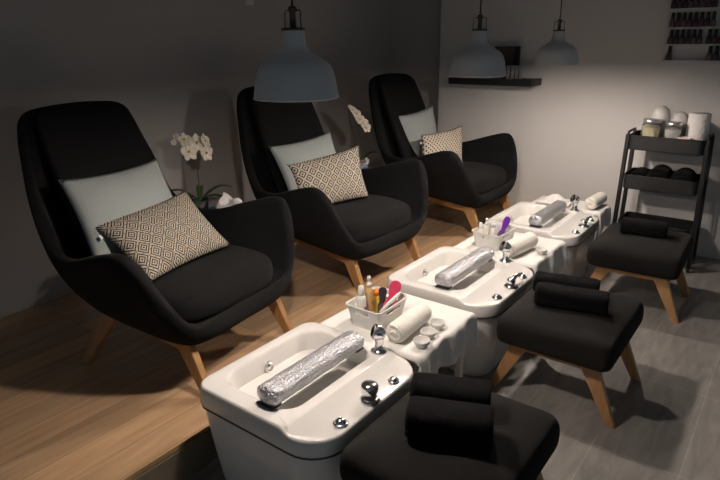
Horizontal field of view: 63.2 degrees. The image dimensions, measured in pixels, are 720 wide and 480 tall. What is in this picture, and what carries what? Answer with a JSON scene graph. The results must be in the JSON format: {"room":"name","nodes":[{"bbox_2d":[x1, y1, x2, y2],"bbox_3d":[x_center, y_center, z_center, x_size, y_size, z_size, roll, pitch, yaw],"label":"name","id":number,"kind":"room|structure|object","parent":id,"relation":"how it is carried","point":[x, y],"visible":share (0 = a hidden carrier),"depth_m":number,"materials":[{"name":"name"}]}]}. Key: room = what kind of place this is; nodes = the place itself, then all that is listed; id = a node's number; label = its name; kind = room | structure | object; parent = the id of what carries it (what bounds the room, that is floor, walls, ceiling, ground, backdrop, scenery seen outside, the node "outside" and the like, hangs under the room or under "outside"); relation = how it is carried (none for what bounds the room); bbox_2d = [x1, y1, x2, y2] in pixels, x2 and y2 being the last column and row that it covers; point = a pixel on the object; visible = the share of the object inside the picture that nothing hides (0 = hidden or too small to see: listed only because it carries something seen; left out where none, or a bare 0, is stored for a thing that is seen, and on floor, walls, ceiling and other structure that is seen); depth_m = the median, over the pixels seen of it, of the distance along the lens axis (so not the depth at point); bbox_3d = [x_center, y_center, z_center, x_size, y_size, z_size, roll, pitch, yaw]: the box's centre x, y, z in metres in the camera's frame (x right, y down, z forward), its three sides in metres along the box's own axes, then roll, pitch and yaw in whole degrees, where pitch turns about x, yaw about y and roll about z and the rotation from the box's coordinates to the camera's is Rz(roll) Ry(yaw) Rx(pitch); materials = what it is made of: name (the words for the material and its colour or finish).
{"room":"salon","nodes":[
{"label":"salon","id":0,"kind":"room"},
{"bbox_2d":[0,0,389,317],"bbox_3d":[-1.861,-0.652,2.980,0.100,2.600,7.200,13,23,35],"label":"wall","id":1,"kind":"structure","parent":0,"point":[177,66],"depth_m":3.68,"materials":[{"name":"grey paint"}]},
{"bbox_2d":[390,0,440,132],"bbox_3d":[0.560,-1.537,5.446,0.722,2.600,0.100,13,23,35],"label":"wall","id":2,"kind":"structure","parent":0,"point":[415,25],"depth_m":5.34,"materials":[{"name":"grey paint"}]},
{"bbox_2d":[187,237,719,479],"bbox_3d":[1.161,1.229,1.237,4.300,0.100,7.200,13,23,35],"label":"floor","id":3,"kind":"structure","parent":0,"point":[667,422],"depth_m":2.63,"materials":[{"name":"grey wood"}]},
{"bbox_2d":[0,201,503,479],"bbox_3d":[-1.177,0.573,2.869,1.777,0.137,7.200,13,23,35],"label":"platform","id":4,"kind":"object","parent":3,"relation":"on","point":[63,417],"visible":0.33,"depth_m":2.61,"materials":[{"name":"brown wood"}]},
{"bbox_2d":[17,101,294,390],"bbox_3d":[-0.914,-0.040,2.696,1.046,1.121,0.973,10,22,29],"label":"armchair","id":5,"kind":"object","parent":4,"relation":"on","point":[204,297],"visible":0.78,"depth_m":2.58,"materials":[{"name":"grey fabric"}]},
{"bbox_2d":[58,158,172,255],"bbox_3d":[-1.019,-0.114,2.635,0.244,0.414,0.515,13,23,35],"label":"throw pillow","id":6,"kind":"object","parent":5,"relation":"on","point":[97,200],"visible":0.56,"depth_m":2.54,"materials":[{"name":"grey fabric"}]},
{"bbox_2d":[96,190,230,280],"bbox_3d":[-0.846,-0.033,2.605,0.318,0.250,0.537,13,23,35],"label":"patterned pillow","id":7,"kind":"object","parent":5,"relation":"on","point":[161,237],"visible":0.99,"depth_m":2.54,"materials":[{"name":"beige fabric"}]},
{"bbox_2d":[152,245,272,322],"bbox_3d":[-0.794,0.165,2.693,0.658,0.170,0.670,10,22,29],"label":"seat cushion","id":8,"kind":"object","parent":5,"relation":"on","point":[205,287],"depth_m":2.50,"materials":[{"name":"grey fabric"}]},
{"bbox_2d":[124,426,209,479],"bbox_3d":[-0.565,0.710,2.231,0.022,0.005,6.900,13,23,35],"label":"trim","id":9,"kind":"structure","parent":4,"relation":"attached to","point":[141,471],"depth_m":2.08,"materials":[{"name":"brown wood"}]},
{"bbox_2d":[134,430,217,479],"bbox_3d":[-0.555,0.780,2.248,0.008,0.134,6.900,13,23,35],"label":"trim","id":10,"kind":"structure","parent":4,"relation":"attached to","point":[201,452],"depth_m":2.14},
{"bbox_2d":[237,86,427,292],"bbox_3d":[-0.180,-0.367,3.616,1.046,1.121,0.973,15,24,38],"label":"armchair","id":11,"kind":"object","parent":4,"relation":"on","point":[394,211],"visible":0.67,"depth_m":3.54,"materials":[{"name":"grey fabric"}]},
{"bbox_2d":[268,131,335,190],"bbox_3d":[-0.287,-0.428,3.557,0.480,0.398,0.218,-18,25,-40],"label":"throw pillow","id":12,"kind":"object","parent":11,"relation":"on","point":[322,145],"visible":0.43,"depth_m":3.48,"materials":[{"name":"grey fabric"}]},
{"bbox_2d":[287,145,368,203],"bbox_3d":[-0.181,-0.366,3.524,0.501,0.340,0.172,-13,22,-31],"label":"patterned pillow","id":13,"kind":"object","parent":11,"relation":"on","point":[338,175],"visible":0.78,"depth_m":3.49,"materials":[{"name":"beige fabric"}]},
{"bbox_2d":[332,194,410,242],"bbox_3d":[-0.074,-0.156,3.595,0.658,0.170,0.670,15,24,38],"label":"seat cushion","id":14,"kind":"object","parent":11,"relation":"on","point":[369,219],"depth_m":3.39,"materials":[{"name":"grey fabric"}]},
{"bbox_2d":[369,73,516,228],"bbox_3d":[0.639,-0.701,4.551,1.046,1.121,0.973,13,23,35],"label":"armchair","id":15,"kind":"object","parent":4,"relation":"on","point":[487,173],"visible":0.71,"depth_m":4.46,"materials":[{"name":"grey fabric"}]},
{"bbox_2d":[399,105,436,155],"bbox_3d":[0.480,-0.832,4.640,0.418,0.435,0.150,-17,25,-39],"label":"throw pillow","id":16,"kind":"object","parent":15,"relation":"on","point":[422,122],"visible":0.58,"depth_m":4.56,"materials":[{"name":"grey fabric"}]},
{"bbox_2d":[420,125,462,162],"bbox_3d":[0.638,-0.701,4.519,0.618,0.293,0.157,-17,25,-38],"label":"patterned pillow","id":17,"kind":"object","parent":15,"relation":"on","point":[449,140],"visible":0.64,"depth_m":4.48,"materials":[{"name":"beige fabric"}]},
{"bbox_2d":[463,162,505,194],"bbox_3d":[0.750,-0.492,4.536,0.658,0.170,0.670,13,23,35],"label":"seat cushion","id":18,"kind":"object","parent":15,"relation":"on","point":[486,179],"depth_m":4.34,"materials":[{"name":"grey fabric"}]},
{"bbox_3d":[-0.856,0.054,3.544,0.360,0.390,0.240,13,23,35],"label":"table","id":19,"kind":"object","parent":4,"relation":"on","visible":0},
{"bbox_2d":[171,133,231,208],"bbox_3d":[-0.944,-0.391,3.442,0.270,0.520,0.385,13,23,35],"label":"potted orchid","id":20,"kind":"object","parent":19,"relation":"on","point":[190,145],"visible":0.98,"depth_m":3.39,"materials":[{"name":"grey plant"}]},
{"bbox_2d":[209,192,241,208],"bbox_3d":[-0.766,-0.195,3.414,0.230,0.161,0.120,13,23,35],"label":"tissue box","id":21,"kind":"object","parent":19,"relation":"on","point":[226,200],"visible":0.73,"depth_m":3.40,"materials":[{"name":"blue"}]},
{"bbox_3d":[-0.061,-0.312,4.572,0.360,0.390,0.240,13,23,35],"label":"table","id":22,"kind":"object","parent":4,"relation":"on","visible":0},
{"bbox_2d":[348,104,379,167],"bbox_3d":[-0.028,-0.775,4.476,0.216,0.547,0.333,13,23,35],"label":"potted orchid","id":23,"kind":"object","parent":22,"relation":"on","point":[359,118],"visible":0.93,"depth_m":4.38,"materials":[{"name":"grey plant"}]},
{"bbox_2d":[200,322,412,479],"bbox_3d":[-0.166,0.608,2.135,0.583,0.524,0.610,13,23,35],"label":"basin","id":24,"kind":"object","parent":3,"relation":"on","point":[305,437],"visible":0.9,"depth_m":1.97,"materials":[{"name":"white ceramic"}]},
{"bbox_2d":[257,330,363,410],"bbox_3d":[-0.160,0.440,2.058,0.094,0.070,0.491,13,23,35],"label":"footrest","id":25,"kind":"object","parent":24,"relation":"attached to","point":[292,379],"visible":1,"depth_m":1.99,"materials":[{"name":"silver metal"}]},
{"bbox_2d":[409,355,463,376],"bbox_3d":[0.166,0.525,2.560,0.460,0.395,0.430,13,23,35],"label":"side table","id":26,"kind":"object","parent":3,"relation":"on","point":[458,371],"visible":0.05,"depth_m":2.59,"materials":[{"name":"white plastic"}]},
{"bbox_2d":[320,288,477,372],"bbox_3d":[0.170,0.415,2.518,0.528,0.176,0.476,13,23,35],"label":"tablecloth","id":27,"kind":"object","parent":26,"relation":"on","point":[459,332],"visible":0.43,"depth_m":2.40,"materials":[{"name":"white fabric"}]},
{"bbox_2d":[345,286,407,330],"bbox_3d":[0.072,0.293,2.457,0.182,0.098,0.230,13,23,35],"label":"storage basket","id":28,"kind":"object","parent":27,"relation":"on","point":[358,320],"visible":0.67,"depth_m":2.40,"materials":[{"name":"white plastic"}]},
{"bbox_2d":[356,285,366,315],"bbox_3d":[0.006,0.263,2.426,0.044,0.168,0.043,13,23,35],"label":"lotion bottle","id":29,"kind":"object","parent":28,"relation":"in","point":[360,298],"visible":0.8,"depth_m":2.40,"materials":[{"name":"beige plastic"}]},
{"bbox_2d":[365,276,373,315],"bbox_3d":[0.039,0.239,2.458,0.038,0.192,0.036,13,23,35],"label":"lotion bottle","id":30,"kind":"object","parent":28,"relation":"in","point":[369,290],"visible":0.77,"depth_m":2.44,"materials":[{"name":"brown plastic"}]},
{"bbox_2d":[373,289,379,312],"bbox_3d":[0.070,0.265,2.511,0.034,0.108,0.034,13,23,35],"label":"tube","id":31,"kind":"object","parent":28,"relation":"in","point":[376,298],"visible":0.76,"depth_m":2.50,"materials":[{"name":"yellow plastic"}]},
{"bbox_2d":[378,287,386,312],"bbox_3d":[0.096,0.261,2.491,0.039,0.116,0.051,0,19,3],"label":"file","id":32,"kind":"object","parent":28,"relation":"in","point":[382,290],"visible":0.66,"depth_m":2.49,"materials":[{"name":"grey plastic"}]},
{"bbox_2d":[379,292,399,312],"bbox_3d":[0.113,0.268,2.404,0.142,0.075,0.018,-16,24,-38],"label":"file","id":33,"kind":"object","parent":28,"relation":"in","point":[397,295],"visible":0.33,"depth_m":2.40,"materials":[{"name":"white plastic"}]},
{"bbox_2d":[382,280,400,314],"bbox_3d":[0.130,0.252,2.457,0.099,0.163,0.029,-15,24,-36],"label":"file","id":34,"kind":"object","parent":28,"relation":"in","point":[395,286],"visible":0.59,"depth_m":2.45,"materials":[{"name":"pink plastic"}]},
{"bbox_2d":[386,303,431,342],"bbox_3d":[0.199,0.331,2.360,0.087,0.084,0.246,12,23,32],"label":"rolled towel","id":35,"kind":"object","parent":27,"relation":"on","point":[402,327],"visible":1,"depth_m":2.30,"materials":[{"name":"white fabric"}]},
{"bbox_2d":[413,335,429,348],"bbox_3d":[0.237,0.396,2.256,0.066,0.030,0.066,13,23,35],"label":"bowl","id":36,"kind":"object","parent":27,"relation":"on","point":[418,340],"visible":0.99,"depth_m":2.27,"materials":[{"name":"white ceramic"}]},
{"bbox_2d":[420,327,436,339],"bbox_3d":[0.271,0.373,2.323,0.066,0.030,0.066,13,23,35],"label":"bowl","id":37,"kind":"object","parent":27,"relation":"on","point":[430,332],"visible":0.78,"depth_m":2.34,"materials":[{"name":"white ceramic"}]},
{"bbox_2d":[430,318,445,330],"bbox_3d":[0.317,0.347,2.394,0.066,0.030,0.066,13,23,35],"label":"bowl","id":38,"kind":"object","parent":27,"relation":"on","point":[438,324],"visible":0.97,"depth_m":2.41,"materials":[{"name":"white ceramic"}]},
{"bbox_2d":[339,373,559,479],"bbox_3d":[0.292,0.759,1.859,0.559,0.406,0.576,13,23,35],"label":"footstool","id":39,"kind":"object","parent":3,"relation":"on","point":[525,437],"visible":0.59,"depth_m":1.70,"materials":[{"name":"grey fabric"}]},
{"bbox_2d":[405,396,493,448],"bbox_3d":[0.265,0.536,1.726,0.250,0.101,0.127,4,20,13],"label":"folded towel","id":40,"kind":"object","parent":39,"relation":"on","point":[441,421],"visible":1,"depth_m":1.68,"materials":[{"name":"black fabric"}]},
{"bbox_2d":[410,372,491,404],"bbox_3d":[0.290,0.490,1.868,0.250,0.094,0.113,4,20,14],"label":"folded towel","id":41,"kind":"object","parent":39,"relation":"on","point":[440,386],"visible":0.58,"depth_m":1.83,"materials":[{"name":"black fabric"}]},
{"bbox_2d":[387,241,533,375],"bbox_3d":[0.526,0.299,3.002,0.583,0.524,0.610,13,23,35],"label":"basin","id":42,"kind":"object","parent":3,"relation":"on","point":[491,289],"visible":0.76,"depth_m":2.80,"materials":[{"name":"white ceramic"}]},
{"bbox_2d":[435,246,493,289],"bbox_3d":[0.530,0.130,2.929,0.094,0.070,0.491,13,23,35],"label":"footrest","id":43,"kind":"object","parent":42,"relation":"attached to","point":[457,271],"visible":1,"depth_m":2.85,"materials":[{"name":"silver metal"}]},
{"bbox_2d":[488,194,597,287],"bbox_3d":[1.210,-0.011,3.874,0.583,0.524,0.610,13,23,35],"label":"basin","id":44,"kind":"object","parent":3,"relation":"on","point":[577,229],"visible":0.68,"depth_m":3.73,"materials":[{"name":"white ceramic"}]},
{"bbox_2d":[529,200,566,227],"bbox_3d":[1.220,-0.176,3.786,0.094,0.070,0.473,13,23,35],"label":"footrest","id":45,"kind":"object","parent":44,"relation":"attached to","point":[543,216],"visible":1,"depth_m":3.70,"materials":[{"name":"silver metal"}]},
{"bbox_2d":[490,288,643,428],"bbox_3d":[0.951,0.472,2.665,0.559,0.406,0.576,13,23,35],"label":"footstool","id":46,"kind":"object","parent":3,"relation":"on","point":[593,343],"visible":0.78,"depth_m":2.44,"materials":[{"name":"grey fabric"}]},
{"bbox_2d":[533,271,600,290],"bbox_3d":[0.941,0.207,2.669,0.280,0.090,0.104,8,21,23],"label":"folded towel","id":47,"kind":"object","parent":46,"relation":"on","point":[540,276],"visible":0.48,"depth_m":2.64,"materials":[{"name":"black fabric"}]},
{"bbox_2d":[496,288,643,371],"bbox_3d":[0.950,0.348,2.622,0.492,0.144,0.576,13,23,35],"label":"cushion","id":48,"kind":"object","parent":46,"relation":"on","point":[592,341],"depth_m":2.44,"materials":[{"name":"grey fabric"}]},
{"bbox_2d":[534,282,609,314],"bbox_3d":[0.918,0.252,2.541,0.300,0.089,0.108,8,21,23],"label":"folded towel","id":49,"kind":"object","parent":46,"relation":"on","point":[546,294],"visible":1,"depth_m":2.50,"materials":[{"name":"black fabric"}]},
{"bbox_2d":[587,216,601,266],"bbox_3d":[1.489,-0.066,4.218,0.460,0.395,0.230,13,23,35],"label":"side table","id":50,"kind":"object","parent":3,"relation":"on","point":[597,231],"visible":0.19,"depth_m":4.15,"materials":[{"name":"white plastic"}]},
{"bbox_2d":[533,195,610,235],"bbox_3d":[1.493,-0.174,4.177,0.518,0.174,0.276,13,23,35],"label":"tablecloth","id":51,"kind":"object","parent":50,"relation":"on","point":[603,212],"visible":0.41,"depth_m":4.05,"materials":[{"name":"white fabric"}]},
{"bbox_2d":[536,194,571,206],"bbox_3d":[1.387,-0.297,4.152,0.230,0.060,0.180,13,23,35],"label":"liner","id":52,"kind":"object","parent":51,"relation":"on","point":[549,199],"visible":0.84,"depth_m":4.13,"materials":[{"name":"white plastic"}]},
{"bbox_2d":[585,192,606,209],"bbox_3d":[1.634,-0.273,4.054,0.088,0.084,0.226,15,24,38],"label":"rolled towel","id":53,"kind":"object","parent":51,"relation":"on","point":[599,198],"visible":1,"depth_m":3.99,"materials":[{"name":"white fabric"}]},
{"bbox_2d":[587,223,693,323],"bbox_3d":[1.674,0.166,3.524,0.559,0.406,0.576,12,23,33],"label":"footstool","id":54,"kind":"object","parent":3,"relation":"on","point":[659,260],"visible":0.88,"depth_m":3.30,"materials":[{"name":"grey fabric"}]},
{"bbox_2d":[587,223,693,279],"bbox_3d":[1.673,0.042,3.481,0.492,0.144,0.576,12,23,33],"label":"cushion","id":55,"kind":"object","parent":54,"relation":"on","point":[666,258],"depth_m":3.31,"materials":[{"name":"grey fabric"}]},
{"bbox_2d":[620,217,668,237],"bbox_3d":[1.682,-0.076,3.464,0.250,0.086,0.114,10,22,29],"label":"folded towel","id":56,"kind":"object","parent":54,"relation":"on","point":[645,227],"visible":1,"depth_m":3.42,"materials":[{"name":"black fabric"}]},
{"bbox_2d":[612,127,714,272],"bbox_3d":[2.068,-0.288,4.037,0.534,0.918,0.278,13,23,35],"label":"trolley","id":57,"kind":"object","parent":3,"relation":"on","point":[634,141],"visible":0.73,"depth_m":3.90,"materials":[{"name":"black metal"}]},
{"bbox_2d":[630,167,648,175],"bbox_3d":[1.944,-0.442,4.078,0.113,0.106,0.195,13,23,35],"label":"rolled towel","id":58,"kind":"object","parent":57,"relation":"on","point":[641,171],"visible":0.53,"depth_m":4.02,"materials":[{"name":"black fabric"}]},
{"bbox_2d":[640,118,661,136],"bbox_3d":[1.946,-0.713,3.920,0.120,0.195,0.120,13,23,35],"label":"glass jar","id":59,"kind":"object","parent":57,"relation":"on","point":[651,127],"visible":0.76,"depth_m":3.86,"materials":[{"name":"white"}]},
{"bbox_2d":[618,212,692,234],"bbox_3d":[2.071,-0.086,4.107,0.450,0.100,0.270,13,23,35],"label":"tray","id":60,"kind":"object","parent":57,"relation":"on","point":[675,224],"depth_m":4.15,"materials":[{"name":"black"}]},
{"bbox_2d":[646,164,672,178],"bbox_3d":[2.045,-0.435,4.000,0.146,0.139,0.195,13,23,35],"label":"rolled towel","id":61,"kind":"object","parent":57,"relation":"on","point":[659,171],"visible":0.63,"depth_m":3.93,"materials":[{"name":"black fabric"}]},
{"bbox_2d":[651,106,670,136],"bbox_3d":[2.038,-0.776,3.983,0.124,0.270,0.124,13,23,35],"label":"rolled towel","id":62,"kind":"object","parent":57,"relation":"on","point":[661,112],"visible":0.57,"depth_m":3.92,"materials":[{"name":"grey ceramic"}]},
{"bbox_2d":[623,168,699,196],"bbox_3d":[2.067,-0.399,3.999,0.450,0.094,0.270,13,23,35],"label":"tray","id":63,"kind":"object","parent":57,"relation":"on","point":[653,184],"depth_m":3.89,"materials":[{"name":"black metal"}]},
{"bbox_2d":[628,131,704,155],"bbox_3d":[2.063,-0.651,3.912,0.450,0.093,0.270,13,23,35],"label":"tray","id":64,"kind":"object","parent":57,"relation":"on","point":[635,141],"depth_m":3.81,"materials":[{"name":"black metal"}]},
{"bbox_2d":[663,121,682,138],"bbox_3d":[2.051,-0.684,3.846,0.104,0.185,0.104,13,23,35],"label":"glass jar","id":65,"kind":"object","parent":57,"relation":"on","point":[673,129],"visible":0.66,"depth_m":3.80,"materials":[{"name":"white"}]},
{"bbox_2d":[671,111,687,136],"bbox_3d":[2.133,-0.740,3.921,0.113,0.240,0.113,13,23,35],"label":"jar","id":66,"kind":"object","parent":57,"relation":"on","point":[682,116],"visible":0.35,"depth_m":3.86,"materials":[{"name":"grey ceramic"}]},
{"bbox_2d":[670,167,696,181],"bbox_3d":[2.162,-0.406,3.917,0.142,0.135,0.195,13,23,35],"label":"rolled towel","id":67,"kind":"object","parent":57,"relation":"on","point":[684,174],"visible":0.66,"depth_m":3.85,"materials":[{"name":"black fabric"}]},
{"bbox_2d":[685,112,711,139],"bbox_3d":[2.200,-0.704,3.817,0.130,0.238,0.130,13,23,35],"label":"paper roll","id":68,"kind":"object","parent":57,"relation":"on","point":[698,125],"visible":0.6,"depth_m":3.76,"materials":[{"name":"white paper"}]},
{"bbox_3d":[0.858,0.216,3.427,0.460,0.395,0.430,13,23,35],"label":"side table","id":69,"kind":"object","parent":3,"relation":"on","visible":0},
{"bbox_2d":[454,230,567,273],"bbox_3d":[0.862,0.107,3.385,0.532,0.177,0.476,13,23,35],"label":"tablecloth","id":70,"kind":"object","parent":69,"relation":"on","point":[556,256],"visible":0.49,"depth_m":3.27,"materials":[{"name":"white fabric"}]},
{"bbox_2d":[472,221,516,250],"bbox_3d":[0.763,-0.020,3.335,0.182,0.098,0.230,15,25,39],"label":"storage basket","id":71,"kind":"object","parent":70,"relation":"on","point":[494,243],"visible":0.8,"depth_m":3.27,"materials":[{"name":"white plastic"}]},
{"bbox_2d":[477,222,483,237],"bbox_3d":[0.680,-0.034,3.304,0.038,0.140,0.036,13,23,35],"label":"lotion bottle","id":72,"kind":"object","parent":71,"relation":"in","point":[480,229],"visible":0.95,"depth_m":3.28,"materials":[{"name":"beige plastic"}]},
{"bbox_2d":[483,218,489,238],"bbox_3d":[0.718,-0.051,3.327,0.036,0.155,0.034,13,23,35],"label":"lotion bottle","id":73,"kind":"object","parent":71,"relation":"in","point":[486,226],"visible":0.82,"depth_m":3.31,"materials":[{"name":"beige plastic"}]},
{"bbox_2d":[489,223,495,239],"bbox_3d":[0.764,-0.043,3.372,0.034,0.110,0.034,13,23,35],"label":"tube","id":74,"kind":"object","parent":71,"relation":"in","point":[492,225],"visible":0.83,"depth_m":3.36,"materials":[{"name":"white plastic"}]},
{"bbox_2d":[497,216,509,237],"bbox_3d":[0.814,-0.054,3.333,0.104,0.153,0.026,-15,24,-36],"label":"file","id":75,"kind":"object","parent":71,"relation":"in","point":[506,221],"visible":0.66,"depth_m":3.33,"materials":[{"name":"purple plastic"}]},
{"bbox_2d":[507,232,537,257],"bbox_3d":[0.876,0.024,3.210,0.248,0.092,0.096,-18,26,-41],"label":"rolled towel","id":76,"kind":"object","parent":70,"relation":"on","point":[526,241],"visible":0.72,"depth_m":3.17,"materials":[{"name":"white fabric"}]},
{"bbox_2d":[536,247,547,254],"bbox_3d":[0.991,0.062,3.195,0.064,0.030,0.064,13,23,35],"label":"bowl","id":77,"kind":"object","parent":70,"relation":"on","point":[540,250],"visible":1,"depth_m":3.19,"materials":[{"name":"white ceramic"}]},
{"bbox_2d":[438,0,719,259],"bbox_3d":[2.847,-0.967,3.701,5.240,2.600,0.200,13,23,35],"label":"wall","id":78,"kind":"structure","parent":0,"point":[569,130],"depth_m":4.45,"materials":[{"name":"white paint"}]},
{"bbox_2d":[448,77,541,86],"bbox_3d":[1.080,-1.282,4.724,0.710,0.049,0.215,13,23,35],"label":"wall shelf","id":79,"kind":"object","parent":78,"relation":"attached to","point":[525,82],"visible":0.87,"depth_m":4.61,"materials":[{"name":"black wood"}]},
{"bbox_2d":[493,46,520,77],"bbox_3d":[1.171,-1.419,4.675,0.210,0.240,0.026,13,23,35],"label":"picture frame","id":80,"kind":"object","parent":79,"relation":"on","point":[511,54],"visible":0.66,"depth_m":4.63,"materials":[{"name":"brown wood"}]},
{"bbox_2d":[661,0,719,64],"bbox_3d":[2.352,-1.417,3.768,0.680,0.560,0.053,13,23,35],"label":"shelf","id":81,"kind":"object","parent":78,"relation":"attached to","point":[682,54],"visible":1,"depth_m":3.92,"materials":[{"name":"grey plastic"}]},
{"bbox_2d":[674,12,680,26],"bbox_3d":[2.130,-1.474,3.919,0.031,0.092,0.031,13,23,35],"label":"nail polish","id":82,"kind":"object","parent":81,"relation":"on","point":[677,22],"visible":1,"depth_m":3.91,"materials":[{"name":"glass"}]},
{"bbox_2d":[678,29,684,43],"bbox_3d":[2.164,-1.365,3.931,0.031,0.092,0.031,13,23,35],"label":"nail polish","id":83,"kind":"object","parent":81,"relation":"on","point":[681,39],"visible":1,"depth_m":3.92,"materials":[{"name":"red glass"}]},
{"bbox_2d":[680,12,686,26],"bbox_3d":[2.158,-1.467,3.899,0.031,0.092,0.031,13,23,35],"label":"nail polish","id":84,"kind":"object","parent":81,"relation":"on","point":[683,22],"visible":1,"depth_m":3.89,"materials":[{"name":"red glass"}]},
{"bbox_2d":[684,29,690,43],"bbox_3d":[2.192,-1.358,3.911,0.031,0.092,0.031,13,23,35],"label":"nail polish","id":85,"kind":"object","parent":81,"relation":"on","point":[687,39],"visible":1,"depth_m":3.90,"materials":[{"name":"glass"}]},
{"bbox_2d":[686,12,692,26],"bbox_3d":[2.185,-1.461,3.879,0.031,0.092,0.031,13,23,35],"label":"nail polish","id":86,"kind":"object","parent":81,"relation":"on","point":[689,21],"visible":1,"depth_m":3.87,"materials":[{"name":"red glass"}]},
{"bbox_2d":[690,29,696,43],"bbox_3d":[2.219,-1.352,3.891,0.031,0.092,0.031,13,23,35],"label":"nail polish","id":87,"kind":"object","parent":81,"relation":"on","point":[693,38],"visible":1,"depth_m":3.88,"materials":[{"name":"glass"}]},
{"bbox_2d":[692,12,698,26],"bbox_3d":[2.213,-1.454,3.860,0.031,0.092,0.031,13,23,35],"label":"nail polish","id":88,"kind":"object","parent":81,"relation":"on","point":[695,21],"visible":1,"depth_m":3.85,"materials":[{"name":"red glass"}]},
{"bbox_2d":[696,29,702,43],"bbox_3d":[2.247,-1.345,3.871,0.031,0.092,0.031,13,23,35],"label":"nail polish","id":89,"kind":"object","parent":81,"relation":"on","point":[699,38],"visible":1,"depth_m":3.86,"materials":[{"name":"glass"}]},
{"bbox_2d":[698,12,704,26],"bbox_3d":[2.240,-1.448,3.840,0.031,0.092,0.031,13,23,35],"label":"nail polish","id":90,"kind":"object","parent":81,"relation":"on","point":[701,21],"visible":1,"depth_m":3.83,"materials":[{"name":"red glass"}]},
{"bbox_2d":[704,11,710,26],"bbox_3d":[2.268,-1.441,3.820,0.031,0.092,0.031,13,23,35],"label":"nail polish","id":91,"kind":"object","parent":81,"relation":"on","point":[707,21],"visible":1,"depth_m":3.81,"materials":[{"name":"glass"}]},
{"bbox_2d":[705,29,711,43],"bbox_3d":[2.291,-1.335,3.840,0.031,0.092,0.031,13,23,35],"label":"nail polish","id":92,"kind":"object","parent":81,"relation":"on","point":[709,38],"visible":1,"depth_m":3.83,"materials":[{"name":"glass"}]},
{"bbox_2d":[706,46,712,59],"bbox_3d":[2.308,-1.233,3.862,0.031,0.092,0.031,13,23,35],"label":"nail polish","id":93,"kind":"object","parent":81,"relation":"on","point":[709,55],"visible":1,"depth_m":3.85,"materials":[{"name":"red paint"}]},
{"bbox_2d":[710,11,716,26],"bbox_3d":[2.296,-1.435,3.800,0.031,0.092,0.031,13,23,35],"label":"nail polish","id":94,"kind":"object","parent":81,"relation":"on","point":[713,20],"visible":1,"depth_m":3.79,"materials":[{"name":"red glass"}]},
{"bbox_2d":[711,29,717,43],"bbox_3d":[2.318,-1.329,3.820,0.031,0.092,0.031,13,23,35],"label":"nail polish","id":95,"kind":"object","parent":81,"relation":"on","point":[715,38],"visible":1,"depth_m":3.81,"materials":[{"name":"red glass"}]},
{"bbox_2d":[712,46,718,60],"bbox_3d":[2.338,-1.226,3.841,0.031,0.092,0.031,13,23,35],"label":"nail polish","id":96,"kind":"object","parent":81,"relation":"on","point":[715,55],"visible":1,"depth_m":3.83,"materials":[{"name":"red glass"}]},
{"bbox_3d":[0.489,-1.283,0.879,5.900,0.100,7.200,13,23,35],"label":"ceiling","id":97,"kind":"structure","parent":0,"visible":0},
{"bbox_2d":[253,0,338,101],"bbox_3d":[-0.195,-0.911,1.569,0.254,1.035,0.254,-10,21,-26],"label":"pendant lamp","id":98,"kind":"object","parent":97,"relation":"hanging from","point":[294,73],"visible":1,"depth_m":1.64,"materials":[{"name":"grey metal"}]},
{"bbox_2d":[448,0,506,77],"bbox_3d":[0.514,-1.219,2.434,0.254,1.035,0.254,3,19,11],"label":"pendant lamp","id":99,"kind":"object","parent":97,"relation":"hanging from","point":[478,59],"visible":1,"depth_m":2.50,"materials":[{"name":"grey metal"}]},
{"bbox_2d":[472,14,487,30],"bbox_3d":[0.518,-0.939,2.531,0.069,0.066,0.069,13,23,35],"label":"socket","id":100,"kind":"object","parent":99,"relation":"attached to","point":[480,16],"depth_m":2.52,"materials":[{"name":"black metal"}]},
{"bbox_2d":[534,0,578,65],"bbox_3d":[1.155,-1.528,3.304,0.254,1.035,0.254,-10,21,-26],"label":"pendant lamp","id":101,"kind":"object","parent":97,"relation":"hanging from","point":[557,52],"visible":1,"depth_m":3.38,"materials":[{"name":"grey metal"}]},
{"bbox_2d":[553,19,564,30],"bbox_3d":[1.159,-1.248,3.401,0.069,0.066,0.069,13,23,35],"label":"socket","id":102,"kind":"object","parent":101,"relation":"attached to","point":[559,21],"depth_m":3.39,"materials":[{"name":"black metal"}]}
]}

